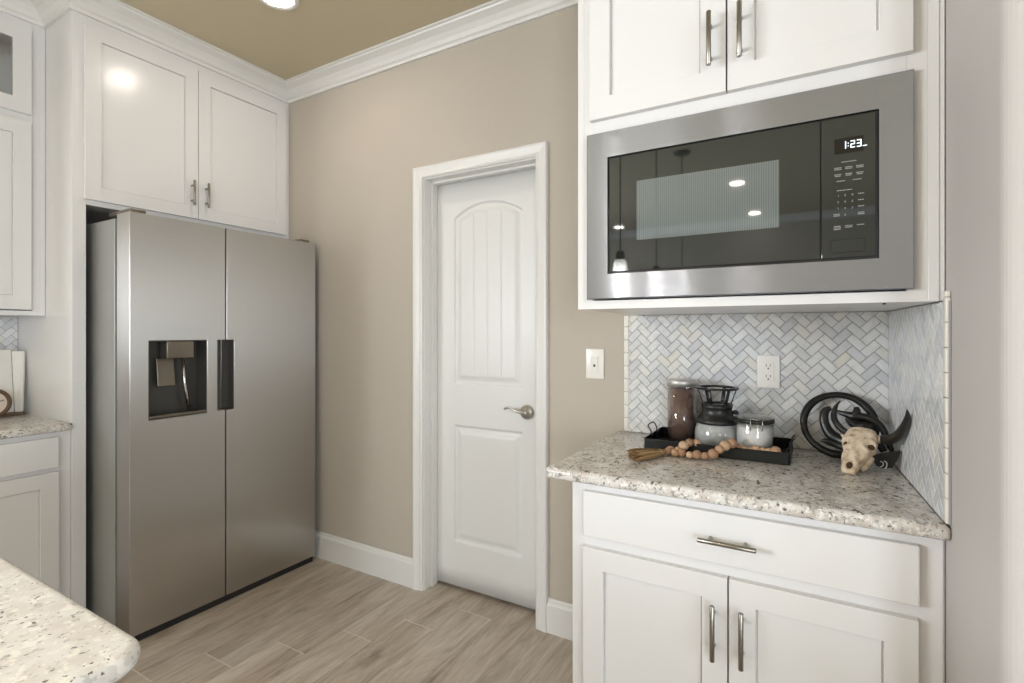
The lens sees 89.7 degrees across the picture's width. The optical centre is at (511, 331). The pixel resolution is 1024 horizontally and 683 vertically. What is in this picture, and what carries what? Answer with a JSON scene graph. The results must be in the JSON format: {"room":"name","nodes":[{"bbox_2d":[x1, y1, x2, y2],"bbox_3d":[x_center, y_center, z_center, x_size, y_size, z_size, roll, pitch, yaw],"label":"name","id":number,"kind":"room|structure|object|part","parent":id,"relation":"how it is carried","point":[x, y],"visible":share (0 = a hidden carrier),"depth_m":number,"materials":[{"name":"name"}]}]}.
{"room":"kitchen","nodes":[
{"label":"kitchen","id":0,"kind":"room"},
{"bbox_2d":[119,0,491,79],"bbox_3d":[-0.481,-1.490,-0.906,6.920,0.080,7.250,0,0,30],"label":"ceiling","id":1,"kind":"structure","parent":0,"point":[286,44],"depth_m":2.43,"materials":[{"name":"brown paint"}]},
{"bbox_2d":[260,0,299,9],"bbox_3d":[-1.016,-1.446,2.229,0.176,0.008,0.176,0,0,30],"label":"recessed light","id":2,"kind":"object","parent":1,"relation":"in","point":[276,4],"visible":1,"depth_m":2.27,"materials":[{"name":"white glass"}]},
{"bbox_2d":[115,556,572,682],"bbox_3d":[-0.481,1.330,-0.906,6.920,0.080,7.250,0,0,30],"label":"floor","id":3,"kind":"structure","parent":0,"point":[321,620],"depth_m":2.15,"materials":[{"name":"brown wood"}]},
{"bbox_2d":[0,430,69,597],"bbox_3d":[-2.337,0.854,1.938,0.647,0.872,0.896,0,0,30],"label":"base cabinet","id":4,"kind":"object","parent":3,"relation":"on","point":[34,469],"visible":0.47,"depth_m":2.09,"materials":[{"name":"white wood"}]},
{"bbox_3d":[-2.103,0.501,1.791,0.020,0.127,0.828,0,0,30],"label":"drawer","id":5,"kind":"part","parent":4,"relation":"part of","materials":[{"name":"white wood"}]},
{"bbox_3d":[-1.996,0.878,1.976,0.020,0.593,0.402,0,0,30],"label":"door","id":6,"kind":"part","parent":4,"relation":"part of","materials":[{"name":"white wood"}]},
{"bbox_2d":[0,414,71,439],"bbox_3d":[-2.347,0.401,1.944,0.624,0.033,0.896,0,0,30],"label":"countertop","id":7,"kind":"structure","parent":4,"relation":"on","point":[15,426],"depth_m":2.13,"materials":[{"name":"beige stone"}]},
{"bbox_2d":[0,390,11,415],"bbox_3d":[-2.290,0.318,2.266,0.017,0.132,0.132,0,0,30],"label":"round dial","id":8,"kind":"object","parent":7,"relation":"on","point":[5,398],"visible":1,"depth_m":2.30,"materials":[{"name":"brown wood"}]},
{"bbox_2d":[0,349,25,416],"bbox_3d":[-2.354,0.234,2.300,0.094,0.300,0.286,0,0,30],"label":"open book","id":9,"kind":"object","parent":7,"relation":"on","point":[17,365],"visible":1,"depth_m":2.39,"materials":[{"name":"white paper"}]},
{"bbox_2d":[18,10,288,607],"bbox_3d":[-1.841,-0.080,2.775,0.663,2.739,1.048,0,0,30],"label":"tall cabinet","id":10,"kind":"object","parent":3,"relation":"on","point":[131,122],"visible":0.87,"depth_m":2.35,"materials":[{"name":"white wood"}]},
{"bbox_3d":[-2.117,-0.080,2.358,0.606,2.739,0.049,0,0,30],"label":"panel","id":11,"kind":"part","parent":10,"relation":"part of","materials":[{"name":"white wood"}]},
{"bbox_3d":[-1.721,-0.951,2.416,0.020,0.758,0.470,0,0,30],"label":"door","id":12,"kind":"part","parent":10,"relation":"part of","materials":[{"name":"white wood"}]},
{"bbox_3d":[-1.594,-0.695,2.576,0.037,0.125,0.012,0,0,30],"label":"handle","id":13,"kind":"part","parent":10,"relation":"part of","materials":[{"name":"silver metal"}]},
{"bbox_3d":[-1.559,-0.695,2.636,0.037,0.125,0.012,0,0,30],"label":"handle","id":14,"kind":"part","parent":10,"relation":"part of","materials":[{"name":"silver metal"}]},
{"bbox_3d":[-1.473,-0.951,2.841,0.020,0.758,0.506,0,0,30],"label":"door","id":15,"kind":"part","parent":10,"relation":"part of","materials":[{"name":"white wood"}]},
{"bbox_2d":[86,208,314,640],"bbox_3d":[-1.653,0.389,2.681,0.744,1.803,0.916,0,0,30],"label":"refrigerator","id":16,"kind":"object","parent":3,"relation":"on","point":[200,338],"visible":0.97,"depth_m":2.32,"materials":[{"name":"grey metal"}]},
{"bbox_3d":[-1.511,0.382,2.303,0.110,1.749,0.397,0,0,30],"label":"freezer door","id":17,"kind":"part","parent":16,"relation":"part of","materials":[{"name":"silver metal"}]},
{"bbox_3d":[-1.493,0.080,2.290,0.074,0.074,0.114,0,0,30],"label":"spout","id":18,"kind":"part","parent":16,"relation":"part of","materials":[{"name":"grey metal"}]},
{"bbox_3d":[-1.281,0.382,2.700,0.112,1.749,0.508,0,0,30],"label":"door","id":19,"kind":"part","parent":16,"relation":"part of","materials":[{"name":"silver metal"}]},
{"bbox_2d":[573,482,944,682],"bbox_3d":[0.680,0.859,1.529,0.846,0.862,0.661,0,0,30],"label":"base cabinet","id":20,"kind":"object","parent":3,"relation":"on","point":[666,589],"visible":0.91,"depth_m":1.26,"materials":[{"name":"white wood"}]},
{"bbox_3d":[0.372,0.893,1.380,0.384,0.563,0.020,0,0,30],"label":"door","id":21,"kind":"part","parent":20,"relation":"part of","materials":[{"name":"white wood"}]},
{"bbox_3d":[0.497,0.742,1.274,0.012,0.137,0.037,0,0,30],"label":"handle","id":22,"kind":"part","parent":20,"relation":"part of","materials":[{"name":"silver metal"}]},
{"bbox_3d":[0.525,0.518,1.258,0.133,0.012,0.037,0,0,30],"label":"handle","id":23,"kind":"part","parent":20,"relation":"part of","materials":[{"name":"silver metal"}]},
{"bbox_3d":[0.553,0.742,1.242,0.012,0.137,0.037,0,0,30],"label":"handle","id":24,"kind":"part","parent":20,"relation":"part of","materials":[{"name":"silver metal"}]},
{"bbox_2d":[546,431,950,539],"bbox_3d":[0.655,0.410,1.550,0.918,0.033,0.652,0,0,30],"label":"countertop","id":25,"kind":"structure","parent":20,"relation":"on","point":[814,486],"depth_m":1.34,"materials":[{"name":"beige stone"}]},
{"bbox_2d":[626,438,780,460],"bbox_3d":[0.578,0.360,1.599,0.455,0.066,0.137,0,0,1],"label":"bead garland","id":26,"kind":"object","parent":25,"relation":"on","point":[637,454],"visible":0.98,"depth_m":1.57,"materials":[{"name":"brown wood"}]},
{"bbox_2d":[644,421,795,464],"bbox_3d":[0.689,0.358,1.721,0.457,0.070,0.246,0,0,30],"label":"serving tray","id":27,"kind":"object","parent":25,"relation":"on","point":[657,439],"visible":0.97,"depth_m":1.68,"materials":[{"name":"black wood"}]},
{"bbox_3d":[0.499,0.343,1.831,0.018,0.040,0.085,0,0,30],"label":"wire handle","id":28,"kind":"part","parent":27,"relation":"part of","materials":[{"name":"black paint"}]},
{"bbox_2d":[667,378,697,441],"bbox_3d":[0.610,0.281,1.845,0.106,0.219,0.106,0,0,30],"label":"glass canister","id":29,"kind":"object","parent":27,"relation":"on","point":[682,402],"visible":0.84,"depth_m":1.80,"materials":[{"name":"brown glass"}]},
{"bbox_3d":[0.610,0.183,1.845,0.106,0.024,0.106,0,0,30],"label":"lid","id":30,"kind":"part","parent":29,"relation":"part of","materials":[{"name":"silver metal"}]},
{"bbox_2d":[686,385,739,438],"bbox_3d":[0.689,0.288,1.735,0.142,0.204,0.146,0,0,-32],"label":"coffee carafe","id":31,"kind":"object","parent":27,"relation":"on","point":[715,413],"visible":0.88,"depth_m":1.70,"materials":[{"name":"black metal"}]},
{"bbox_3d":[0.690,0.244,1.733,0.092,0.007,0.092,0,0,30],"label":"filter frame","id":32,"kind":"part","parent":31,"relation":"part of","materials":[{"name":"black metal"}]},
{"bbox_2d":[735,413,774,447],"bbox_3d":[0.768,0.327,1.632,0.117,0.127,0.123,0,0,30],"label":"jar","id":33,"kind":"object","parent":27,"relation":"on","point":[756,431],"visible":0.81,"depth_m":1.60,"materials":[{"name":"clear glass"}]},
{"bbox_3d":[0.879,0.343,1.610,0.018,0.040,0.085,0,0,30],"label":"wire handle","id":34,"kind":"part","parent":27,"relation":"part of","materials":[{"name":"black paint"}]},
{"bbox_2d":[800,392,900,468],"bbox_3d":[1.018,0.294,1.568,0.248,0.201,0.190,0,0,30],"label":"sculpture","id":35,"kind":"object","parent":25,"relation":"on","point":[855,418],"visible":0.88,"depth_m":1.59,"materials":[{"name":"black paint"}]},
{"bbox_3d":[1.054,0.358,1.453,0.068,0.052,0.022,0,0,30],"label":"plate","id":36,"kind":"part","parent":35,"relation":"part of","materials":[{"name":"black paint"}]},
{"bbox_2d":[830,400,910,474],"bbox_3d":[0.994,0.295,1.432,0.135,0.196,0.217,0,0,-37],"label":"skull","id":37,"kind":"object","parent":25,"relation":"on","point":[859,444],"visible":1,"depth_m":1.43,"materials":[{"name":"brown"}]},
{"bbox_3d":[0.536,0.518,1.285,0.762,0.128,0.020,0,0,30],"label":"drawer","id":38,"kind":"part","parent":20,"relation":"part of","materials":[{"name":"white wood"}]},
{"bbox_3d":[0.702,0.893,1.188,0.372,0.563,0.020,0,0,30],"label":"door","id":39,"kind":"part","parent":20,"relation":"part of","materials":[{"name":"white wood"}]},
{"bbox_3d":[-1.655,0.859,-0.170,0.710,0.863,2.540,0,0,30],"label":"kitchen island","id":40,"kind":"object","parent":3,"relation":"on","visible":0},
{"bbox_2d":[0,556,140,682],"bbox_3d":[-1.562,0.410,-0.227,1.030,0.032,2.636,0,0,30],"label":"island countertop","id":41,"kind":"structure","parent":40,"relation":"on","point":[46,636],"depth_m":0.66,"materials":[{"name":"stone"}]},
{"bbox_2d":[289,5,889,603],"bbox_3d":[1.070,-0.080,1.756,6.920,2.740,0.120,0,0,30],"label":"wall","id":42,"kind":"structure","parent":0,"point":[355,148],"depth_m":2.65,"materials":[{"name":"beige paint"}]},
{"bbox_2d":[0,0,577,103],"bbox_3d":[-0.676,-1.407,1.578,3.222,0.084,1.946,0,0,30],"label":"trim","id":43,"kind":"structure","parent":42,"relation":"attached to","point":[494,16],"depth_m":2.46,"materials":[{"name":"white wood"}]},
{"bbox_2d":[314,530,572,640],"bbox_3d":[-0.430,1.218,2.552,2.088,0.144,0.015,0,0,30],"label":"baseboard","id":44,"kind":"structure","parent":42,"relation":"attached to","point":[390,566],"depth_m":2.69,"materials":[{"name":"white wood"}]},
{"bbox_2d":[424,157,535,589],"bbox_3d":[-0.132,0.258,2.467,0.660,2.064,0.139,0,0,30],"label":"trim","id":45,"kind":"structure","parent":42,"relation":"attached to","point":[430,184],"depth_m":2.59,"materials":[{"name":"white wood"}]},
{"bbox_2d":[413,141,548,632],"bbox_3d":[-0.172,0.235,2.399,0.750,2.109,0.019,0,0,30],"label":"trim","id":46,"kind":"structure","parent":42,"relation":"attached to","point":[540,150],"depth_m":2.30,"materials":[{"name":"white wood"}]},
{"bbox_2d":[437,168,535,609],"bbox_3d":[-0.125,0.260,2.479,0.616,2.024,0.082,0,0,30],"label":"door","id":47,"kind":"structure","parent":42,"relation":"in","point":[486,226],"depth_m":2.49,"materials":[{"name":"white paint"}]},
{"bbox_3d":[0.027,0.371,2.371,0.141,0.067,0.047,0,0,30],"label":"handle","id":48,"kind":"part","parent":47,"relation":"part of","materials":[{"name":"silver metal"}]},
{"bbox_2d":[586,349,603,378],"bbox_3d":[0.338,0.132,2.105,0.078,0.122,0.013,0,0,30],"label":"light switch","id":49,"kind":"object","parent":42,"relation":"attached to","point":[594,358],"visible":1,"depth_m":2.10,"materials":[{"name":"white plastic"}]},
{"bbox_2d":[624,312,888,453],"bbox_3d":[0.817,0.165,1.829,0.860,0.456,0.008,0,0,30],"label":"tile backsplash","id":50,"kind":"structure","parent":42,"relation":"attached to","point":[846,352],"depth_m":1.79,"materials":[{"name":"grey tile"}]},
{"bbox_2d":[757,355,779,388],"bbox_3d":[0.886,0.139,1.779,0.071,0.114,0.008,0,0,30],"label":"electrical outlet","id":51,"kind":"object","parent":50,"relation":"attached to","point":[768,366],"visible":1,"depth_m":1.78,"materials":[{"name":"white plastic"}]},
{"bbox_2d":[763,362,773,381],"bbox_3d":[0.885,0.139,1.777,0.035,0.068,0.002,0,0,30],"label":"receptacle","id":52,"kind":"object","parent":51,"relation":"attached to","point":[768,367],"depth_m":1.78,"materials":[{"name":"white plastic"}]},
{"bbox_2d":[578,0,944,315],"bbox_3d":[0.688,-0.755,1.525,0.829,1.388,0.661,0,0,30],"label":"upper cabinet","id":53,"kind":"object","parent":42,"relation":"attached to","point":[640,62],"visible":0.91,"depth_m":1.25,"materials":[{"name":"white wood"}]},
{"bbox_3d":[0.379,-0.969,1.376,0.361,0.743,0.020,0,0,30],"label":"door","id":54,"kind":"part","parent":53,"relation":"part of","materials":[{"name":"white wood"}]},
{"bbox_3d":[0.490,-0.723,1.278,0.012,0.133,0.037,0,0,30],"label":"handle","id":55,"kind":"part","parent":53,"relation":"part of","materials":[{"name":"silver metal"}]},
{"bbox_3d":[0.550,-0.725,1.243,0.012,0.133,0.037,0,0,30],"label":"handle","id":56,"kind":"part","parent":53,"relation":"part of","materials":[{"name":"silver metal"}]},
{"bbox_2d":[587,69,913,299],"bbox_3d":[0.632,-0.325,1.448,0.742,0.467,0.402,0,0,30],"label":"microwave","id":57,"kind":"object","parent":53,"relation":"in","point":[810,191],"visible":1,"depth_m":1.24,"materials":[{"name":"silver metal"}]},
{"bbox_3d":[0.489,-0.323,1.305,0.502,0.314,0.007,0,0,30],"label":"glass door","id":58,"kind":"part","parent":57,"relation":"part of","materials":[{"name":"black glass"}]},
{"bbox_3d":[0.752,-0.323,1.152,0.102,0.314,0.007,0,0,30],"label":"control panel","id":59,"kind":"part","parent":57,"relation":"part of","materials":[{"name":"black glass"}]},
{"bbox_3d":[0.697,-0.969,1.191,0.367,0.743,0.020,0,0,30],"label":"door","id":60,"kind":"part","parent":53,"relation":"part of","materials":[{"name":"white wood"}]},
{"bbox_2d":[895,0,1023,682],"bbox_3d":[1.047,-0.080,1.167,0.205,2.740,0.921,0,0,30],"label":"wall","id":61,"kind":"structure","parent":0,"point":[984,39],"depth_m":0.86,"materials":[{"name":"beige paint"}]},
{"bbox_2d":[889,291,950,524],"bbox_3d":[1.035,0.155,1.329,0.009,0.476,0.635,0,0,28],"label":"tile backsplash","id":62,"kind":"structure","parent":61,"relation":"attached to","point":[919,336],"depth_m":1.22,"materials":[{"name":"grey tile"}]},
{"bbox_3d":[-3.555,-0.080,0.593,0.100,2.740,6.546,0,0,30],"label":"wall","id":63,"kind":"structure","parent":0,"visible":0},
{"bbox_2d":[0,317,17,410],"bbox_3d":[-2.614,0.157,2.100,0.008,0.452,0.896,0,0,30],"label":"tile backsplash","id":64,"kind":"structure","parent":63,"relation":"attached to","point":[8,325],"depth_m":2.46,"materials":[{"name":"grey tile"}]},
{"bbox_2d":[0,11,44,316],"bbox_3d":[-2.450,-0.760,2.004,0.387,1.377,0.896,0,0,30],"label":"upper cabinet","id":65,"kind":"object","parent":63,"relation":"attached to","point":[22,43],"visible":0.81,"depth_m":2.25,"materials":[{"name":"white wood"}]},
{"bbox_3d":[-2.223,-1.142,2.103,0.020,0.376,0.393,0,0,30],"label":"glass door","id":66,"kind":"part","parent":65,"relation":"part of","materials":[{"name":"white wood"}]},
{"bbox_3d":[-2.223,-0.508,2.103,0.020,0.824,0.393,0,0,30],"label":"door","id":67,"kind":"part","parent":65,"relation":"part of","materials":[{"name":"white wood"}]}
]}

